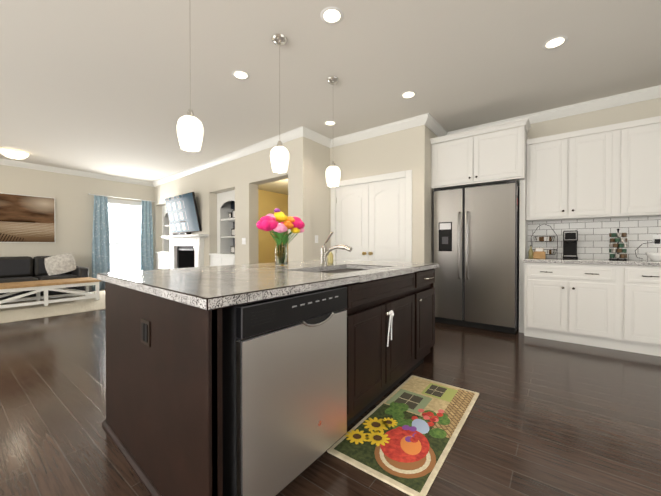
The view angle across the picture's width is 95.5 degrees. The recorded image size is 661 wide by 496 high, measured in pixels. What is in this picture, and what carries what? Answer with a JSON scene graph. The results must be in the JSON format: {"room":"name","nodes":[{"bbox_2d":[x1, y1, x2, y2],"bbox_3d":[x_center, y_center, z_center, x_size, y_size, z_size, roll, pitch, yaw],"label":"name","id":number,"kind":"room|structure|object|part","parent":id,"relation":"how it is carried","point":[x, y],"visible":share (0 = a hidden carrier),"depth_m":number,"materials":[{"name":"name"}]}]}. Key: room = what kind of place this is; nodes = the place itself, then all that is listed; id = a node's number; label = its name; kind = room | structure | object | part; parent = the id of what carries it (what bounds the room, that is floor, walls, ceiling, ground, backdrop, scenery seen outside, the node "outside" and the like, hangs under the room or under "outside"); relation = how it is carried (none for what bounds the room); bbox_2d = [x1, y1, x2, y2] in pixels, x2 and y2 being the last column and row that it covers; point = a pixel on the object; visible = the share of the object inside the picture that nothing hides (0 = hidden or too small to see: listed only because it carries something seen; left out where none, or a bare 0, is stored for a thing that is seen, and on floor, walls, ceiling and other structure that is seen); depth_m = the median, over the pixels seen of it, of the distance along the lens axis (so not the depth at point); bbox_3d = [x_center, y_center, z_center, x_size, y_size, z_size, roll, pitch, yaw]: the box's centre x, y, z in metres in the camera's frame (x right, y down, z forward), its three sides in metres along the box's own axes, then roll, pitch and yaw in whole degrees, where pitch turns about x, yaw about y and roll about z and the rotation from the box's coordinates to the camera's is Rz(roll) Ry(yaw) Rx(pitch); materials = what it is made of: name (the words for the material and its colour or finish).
{"room":"kitchen and living room","nodes":[
{"label":"kitchen and living room","id":0,"kind":"room"},
{"bbox_2d":[0,290,660,495],"bbox_3d":[-0.825,1.050,3.667,12.400,0.001,11.400,0,1,37],"label":"floor","id":1,"kind":"structure","parent":0,"point":[546,417],"depth_m":1.85,"materials":[{"name":"brown wood"}]},
{"bbox_2d":[0,291,104,323],"bbox_3d":[-5.275,1.026,5.260,2.480,0.022,3.070,0,1,37],"label":"rug","id":2,"kind":"object","parent":1,"relation":"on","point":[15,314],"visible":0.52,"depth_m":5.06,"materials":[{"name":"beige carpet"}]},
{"bbox_2d":[0,256,88,299],"bbox_3d":[-6.142,0.591,5.806,0.855,0.837,2.160,0,1,37],"label":"sofa","id":3,"kind":"object","parent":2,"relation":"on","point":[20,269],"visible":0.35,"depth_m":5.95,"materials":[{"name":"black"}]},
{"bbox_2d":[44,253,75,275],"bbox_3d":[-5.582,0.329,6.208,0.311,0.454,0.450,0,1,37],"label":"pillow","id":4,"kind":"object","parent":3,"relation":"on","point":[60,264],"visible":1,"depth_m":6.14,"materials":[{"name":"fabric"}]},
{"bbox_2d":[0,277,100,308],"bbox_3d":[-5.263,0.816,5.474,0.740,0.392,1.590,0,1,37],"label":"coffee table","id":5,"kind":"object","parent":2,"relation":"on","point":[45,286],"visible":0.94,"depth_m":5.40,"materials":[{"name":"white wood"}]},
{"bbox_2d":[155,205,169,269],"bbox_3d":[-4.285,-0.080,8.117,0.946,2.187,0.512,0,1,41],"label":"bookcase","id":6,"kind":"object","parent":1,"relation":"on","point":[163,259],"visible":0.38,"depth_m":8.26,"materials":[{"name":"white wood"}]},
{"bbox_2d":[161,234,208,268],"bbox_3d":[-3.361,0.367,6.857,1.960,1.315,0.218,0,1,41],"label":"fireplace mantel","id":7,"kind":"object","parent":1,"relation":"on","point":[186,251],"visible":0.52,"depth_m":6.83,"materials":[{"name":"white wood"}]},
{"bbox_2d":[172,232,190,234],"bbox_3d":[-3.445,-0.322,6.922,0.800,0.058,0.105,0,1,41],"label":"soundbar","id":8,"kind":"object","parent":7,"relation":"on","point":[185,233],"visible":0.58,"depth_m":6.75,"materials":[{"name":"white plastic"}]},
{"bbox_2d":[209,190,234,265],"bbox_3d":[-2.011,-0.064,6.160,0.964,2.187,0.512,0,1,41],"label":"bookcase","id":9,"kind":"object","parent":1,"relation":"on","point":[224,255],"visible":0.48,"depth_m":6.35,"materials":[{"name":"white wood"}]},
{"bbox_2d":[97,260,434,495],"bbox_3d":[-0.205,0.624,2.230,1.356,0.876,2.238,0,1,37],"label":"kitchen island","id":10,"kind":"object","parent":1,"relation":"on","point":[162,424],"depth_m":1.41,"materials":[{"name":"brown wood"}]},
{"bbox_2d":[222,286,346,495],"bbox_3d":[-0.358,0.633,1.498,0.638,0.862,0.660,0,1,37],"label":"dishwasher","id":11,"kind":"object","parent":10,"relation":"in","point":[284,379],"visible":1,"depth_m":1.20,"materials":[{"name":"grey metal"}]},
{"bbox_2d":[221,261,348,271],"bbox_3d":[-0.378,0.163,2.557,0.715,0.040,0.780,0,1,37],"label":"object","id":12,"kind":"structure","parent":10,"relation":"on","point":[293,266],"depth_m":2.32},
{"bbox_2d":[256,208,304,265],"bbox_3d":[-0.402,-0.088,2.438,0.243,0.463,0.452,0,1,37],"label":"vase","id":13,"kind":"object","parent":12,"relation":"on","point":[276,225],"visible":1,"depth_m":2.40,"materials":[{"name":"clear glass"}]},
{"bbox_2d":[327,251,332,263],"bbox_3d":[-0.001,0.072,2.760,0.056,0.139,0.055,0,1,37],"label":"soap bottle","id":14,"kind":"object","parent":12,"relation":"on","point":[330,258],"visible":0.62,"depth_m":2.74,"materials":[{"name":"yellow plastic"}]},
{"bbox_2d":[320,232,351,264],"bbox_3d":[0.044,0.004,2.477,0.313,0.280,0.063,0,1,37],"label":"faucet","id":15,"kind":"object","parent":12,"relation":"on","point":[325,252],"visible":1,"depth_m":2.52,"materials":[{"name":"silver metal"}]},
{"bbox_2d":[327,375,478,495],"bbox_3d":[0.530,1.055,1.870,0.510,0.018,1.150,0,1,37],"label":"kitchen mat","id":16,"kind":"object","parent":1,"relation":"on","point":[402,437],"visible":1,"depth_m":1.69,"materials":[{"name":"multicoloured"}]},
{"bbox_2d":[433,180,519,333],"bbox_3d":[1.978,0.111,4.099,1.000,1.860,0.616,0,1,37],"label":"fridge","id":17,"kind":"object","parent":1,"relation":"on","point":[476,245],"visible":0.98,"depth_m":3.86,"materials":[{"name":"grey metal"}]},
{"bbox_2d":[522,260,621,350],"bbox_3d":[2.786,0.610,3.531,0.820,0.880,0.607,0,1,37],"label":"base cabinet","id":18,"kind":"object","parent":1,"relation":"on","point":[571,301],"depth_m":3.27,"materials":[{"name":"white wood"}]},
{"bbox_2d":[528,245,532,257],"bbox_3d":[2.491,0.046,3.733,0.048,0.165,0.048,0,1,37],"label":"oil bottle","id":19,"kind":"object","parent":18,"relation":"on","point":[530,253],"visible":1,"depth_m":3.72,"materials":[{"name":"yellow"}]},
{"bbox_2d":[533,248,545,258],"bbox_3d":[2.533,0.064,3.639,0.120,0.130,0.080,0,1,37],"label":"wood block","id":20,"kind":"object","parent":18,"relation":"on","point":[539,253],"visible":0.98,"depth_m":3.61,"materials":[{"name":"brown wood"}]},
{"bbox_2d":[531,224,557,254],"bbox_3d":[2.667,-0.089,3.749,0.276,0.432,0.210,0,1,37],"label":"basket","id":21,"kind":"object","parent":18,"relation":"on","point":[544,239],"visible":0.69,"depth_m":3.70,"materials":[{"name":"black metal"}]},
{"bbox_2d":[563,230,577,258],"bbox_3d":[2.872,-0.038,3.598,0.140,0.335,0.194,0,1,37],"label":"coffee maker","id":22,"kind":"object","parent":18,"relation":"on","point":[570,239],"visible":1,"depth_m":3.56,"materials":[{"name":"black plastic"}]},
{"bbox_2d":[614,260,660,356],"bbox_3d":[3.440,0.614,3.036,0.820,0.880,0.607,0,1,37],"label":"base cabinet","id":23,"kind":"object","parent":1,"relation":"on","point":[641,281],"depth_m":2.96,"materials":[{"name":"white wood"}]},
{"bbox_2d":[609,229,627,259],"bbox_3d":[3.190,-0.042,3.329,0.152,0.347,0.152,0,1,37],"label":"carousel","id":24,"kind":"object","parent":23,"relation":"on","point":[617,246],"visible":1,"depth_m":3.29,"materials":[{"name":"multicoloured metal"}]},
{"bbox_2d":[646,252,660,260],"bbox_3d":[3.385,0.091,3.107,0.176,0.085,0.176,0,1,37],"label":"bowl","id":25,"kind":"object","parent":23,"relation":"on","point":[652,256],"visible":1,"depth_m":3.08,"materials":[{"name":"white ceramic"}]},
{"bbox_2d":[0,98,660,289],"bbox_3d":[-0.991,-0.348,3.437,12.300,2.800,10.750,0,1,37],"label":"wall","id":26,"kind":"structure","parent":0,"point":[306,200],"depth_m":5.28,"materials":[{"name":"beige paint"}]},
{"bbox_2d":[0,193,55,242],"bbox_3d":[-6.540,-0.604,6.009,0.040,0.990,1.540,0,1,37],"label":"picture","id":27,"kind":"object","parent":26,"relation":"attached to","point":[26,218],"depth_m":6.26},
{"bbox_3d":[-6.540,-0.604,6.009,0.040,0.990,1.540,0,1,37],"label":"picture frame","id":28,"kind":"part","parent":27,"relation":"part of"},
{"bbox_2d":[0,158,155,186],"bbox_3d":[-6.827,-1.713,5.583,0.088,0.104,6.668,0,1,37],"label":"crown molding","id":29,"kind":"structure","parent":26,"relation":"attached to","point":[2,161],"depth_m":6.71,"materials":[{"name":"white wood"}]},
{"bbox_2d":[88,193,155,201],"bbox_3d":[-5.253,-1.267,7.639,0.117,0.040,1.480,0,1,37],"label":"curtain rod","id":30,"kind":"object","parent":26,"relation":"attached to","point":[121,197],"visible":1,"depth_m":7.55,"materials":[{"name":"white"}]},
{"bbox_2d":[92,195,109,290],"bbox_3d":[-5.524,-0.121,7.223,0.080,2.255,0.365,0,1,37],"label":"curtain","id":31,"kind":"object","parent":30,"relation":"hanging from","point":[100,249],"visible":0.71,"depth_m":7.21,"materials":[{"name":"blue fabric"}]},
{"bbox_2d":[140,200,153,269],"bbox_3d":[-4.917,-0.128,8.025,0.080,2.255,0.335,0,1,37],"label":"curtain","id":32,"kind":"object","parent":30,"relation":"hanging from","point":[146,247],"visible":0.83,"depth_m":8.04,"materials":[{"name":"blue fabric"}]},
{"bbox_2d":[165,192,201,232],"bbox_3d":[-3.403,-0.781,6.890,1.460,0.833,0.207,0,1,41],"label":"tv","id":33,"kind":"object","parent":26,"relation":"attached to","point":[182,211],"visible":1,"depth_m":6.78,"materials":[{"name":"black plastic"}]},
{"bbox_2d":[136,126,323,185],"bbox_3d":[-2.580,-1.718,6.274,5.848,0.104,0.484,0,1,37],"label":"crown molding","id":34,"kind":"structure","parent":26,"relation":"attached to","point":[302,131],"depth_m":5.30,"materials":[{"name":"white wood"}]},
{"bbox_2d":[242,235,317,243],"bbox_3d":[-0.911,-0.132,5.109,1.606,0.140,0.270,0,1,37],"label":"switch plates","id":35,"kind":"object","parent":26,"relation":"attached to","point":[244,240],"visible":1,"depth_m":5.07,"materials":[{"name":"white plastic"}]},
{"bbox_2d":[331,170,411,261],"bbox_3d":[0.583,-0.017,4.566,1.390,2.120,0.174,0,1,37],"label":"pantry door","id":36,"kind":"structure","parent":26,"relation":"in","point":[371,218],"depth_m":4.49,"materials":[{"name":"white wood"}]},
{"bbox_2d":[324,113,431,147],"bbox_3d":[0.633,-1.703,4.430,1.678,0.104,0.088,0,1,37],"label":"crown molding","id":37,"kind":"structure","parent":26,"relation":"attached to","point":[425,119],"depth_m":4.35,"materials":[{"name":"white wood"}]},
{"bbox_2d":[425,116,447,136],"bbox_3d":[1.511,-1.702,4.273,0.088,0.104,0.720,0,1,37],"label":"crown molding","id":38,"kind":"structure","parent":26,"relation":"attached to","point":[432,124],"depth_m":4.28,"materials":[{"name":"white wood"}]},
{"bbox_2d":[430,129,481,189],"bbox_3d":[1.827,-1.179,4.261,0.608,0.680,0.577,0,1,37],"label":"upper cabinet","id":39,"kind":"object","parent":26,"relation":"attached to","point":[454,163],"depth_m":4.02,"materials":[{"name":"white wood"}]},
{"bbox_2d":[478,120,529,187],"bbox_3d":[2.219,-1.177,3.965,0.615,0.680,0.577,0,1,37],"label":"upper cabinet","id":40,"kind":"object","parent":26,"relation":"attached to","point":[501,154],"depth_m":3.69,"materials":[{"name":"white wood"}]},
{"bbox_2d":[526,131,577,223],"bbox_3d":[2.733,-0.851,3.736,0.473,1.001,0.327,0,1,37],"label":"upper cabinet","id":41,"kind":"object","parent":26,"relation":"attached to","point":[551,166],"depth_m":3.60,"materials":[{"name":"white wood"}]},
{"bbox_2d":[448,85,660,135],"bbox_3d":[3.515,-1.694,3.290,4.470,0.104,0.088,0,1,37],"label":"crown molding","id":42,"kind":"structure","parent":26,"relation":"attached to","point":[654,92],"depth_m":3.61,"materials":[{"name":"white wood"}]},
{"bbox_2d":[578,123,617,219],"bbox_3d":[3.009,-0.849,3.526,0.473,1.001,0.327,0,1,37],"label":"upper cabinet","id":43,"kind":"object","parent":26,"relation":"attached to","point":[594,189],"depth_m":3.35,"materials":[{"name":"white wood"}]},
{"bbox_2d":[618,116,660,219],"bbox_3d":[3.386,-0.847,3.241,0.473,1.001,0.327,0,1,37],"label":"upper cabinet","id":44,"kind":"object","parent":26,"relation":"attached to","point":[639,148],"depth_m":3.15,"materials":[{"name":"white wood"}]},
{"bbox_2d":[0,0,660,194],"bbox_3d":[-0.825,-1.750,3.645,12.400,0.001,11.400,0,1,37],"label":"ceiling","id":45,"kind":"structure","parent":0,"point":[98,86],"depth_m":2.92,"materials":[{"name":"white paint"}]},
{"bbox_2d":[0,149,28,159],"bbox_3d":[-5.769,-1.686,5.480,0.380,0.156,0.380,0,1,37],"label":"ceiling light","id":46,"kind":"object","parent":45,"relation":"attached to","point":[13,154],"visible":1,"depth_m":5.39,"materials":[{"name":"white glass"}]},
{"bbox_2d":[177,65,203,151],"bbox_3d":[-0.900,-1.186,1.925,0.156,1.099,0.156,0,1,37],"label":"pendant light","id":47,"kind":"object","parent":45,"relation":"hanging from","point":[190,130],"visible":1,"depth_m":1.88,"materials":[{"name":"white glass"}]},
{"bbox_2d":[232,70,249,79],"bbox_3d":[-0.904,-1.743,3.027,0.176,0.004,0.176,0,1,37],"label":"recessed light","id":48,"kind":"object","parent":45,"relation":"in","point":[240,74],"visible":1,"depth_m":3.02,"materials":[{"name":"white"}]},
{"bbox_2d":[270,34,288,172],"bbox_3d":[-0.424,-1.190,2.505,0.156,1.099,0.156,0,1,37],"label":"pendant light","id":49,"kind":"object","parent":45,"relation":"hanging from","point":[279,156],"visible":1,"depth_m":2.46,"materials":[{"name":"white glass"}]},
{"bbox_2d":[324,120,335,125],"bbox_3d":[-0.005,-1.752,4.215,0.176,0.004,0.176,0,1,37],"label":"recessed light","id":50,"kind":"object","parent":45,"relation":"in","point":[330,123],"visible":0.98,"depth_m":4.22,"materials":[{"name":"white"}]},
{"bbox_2d":[320,7,343,24],"bbox_3d":[0.011,-1.736,2.247,0.176,0.004,0.176,0,1,37],"label":"recessed light","id":51,"kind":"object","parent":45,"relation":"in","point":[331,15],"visible":1,"depth_m":2.24,"materials":[{"name":"white plastic"}]},
{"bbox_2d":[326,76,339,186],"bbox_3d":[0.027,-1.195,3.118,0.156,1.099,0.156,0,1,37],"label":"pendant light","id":52,"kind":"object","parent":45,"relation":"hanging from","point":[332,175],"visible":1,"depth_m":3.07,"materials":[{"name":"white glass"}]},
{"bbox_2d":[401,91,415,98],"bbox_3d":[0.890,-1.746,3.425,0.176,0.004,0.176,0,1,37],"label":"recessed light","id":53,"kind":"object","parent":45,"relation":"in","point":[408,94],"visible":1,"depth_m":3.41,"materials":[{"name":"white plastic"}]},
{"bbox_2d":[542,36,567,49],"bbox_3d":[1.904,-1.739,2.545,0.176,0.004,0.176,0,1,37],"label":"recessed light","id":54,"kind":"object","parent":45,"relation":"in","point":[554,42],"visible":1,"depth_m":2.54,"materials":[{"name":"white"}]},
{"label":"outside","id":55,"kind":"structure","parent":0,"visible":0},
{"bbox_2d":[108,199,141,271],"bbox_3d":[-5.337,-0.168,7.736,0.142,2.770,1.540,0,1,37],"label":"window","id":56,"kind":"structure","parent":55,"point":[124,223],"depth_m":7.81,"materials":[{"name":"white glass"}]}
]}

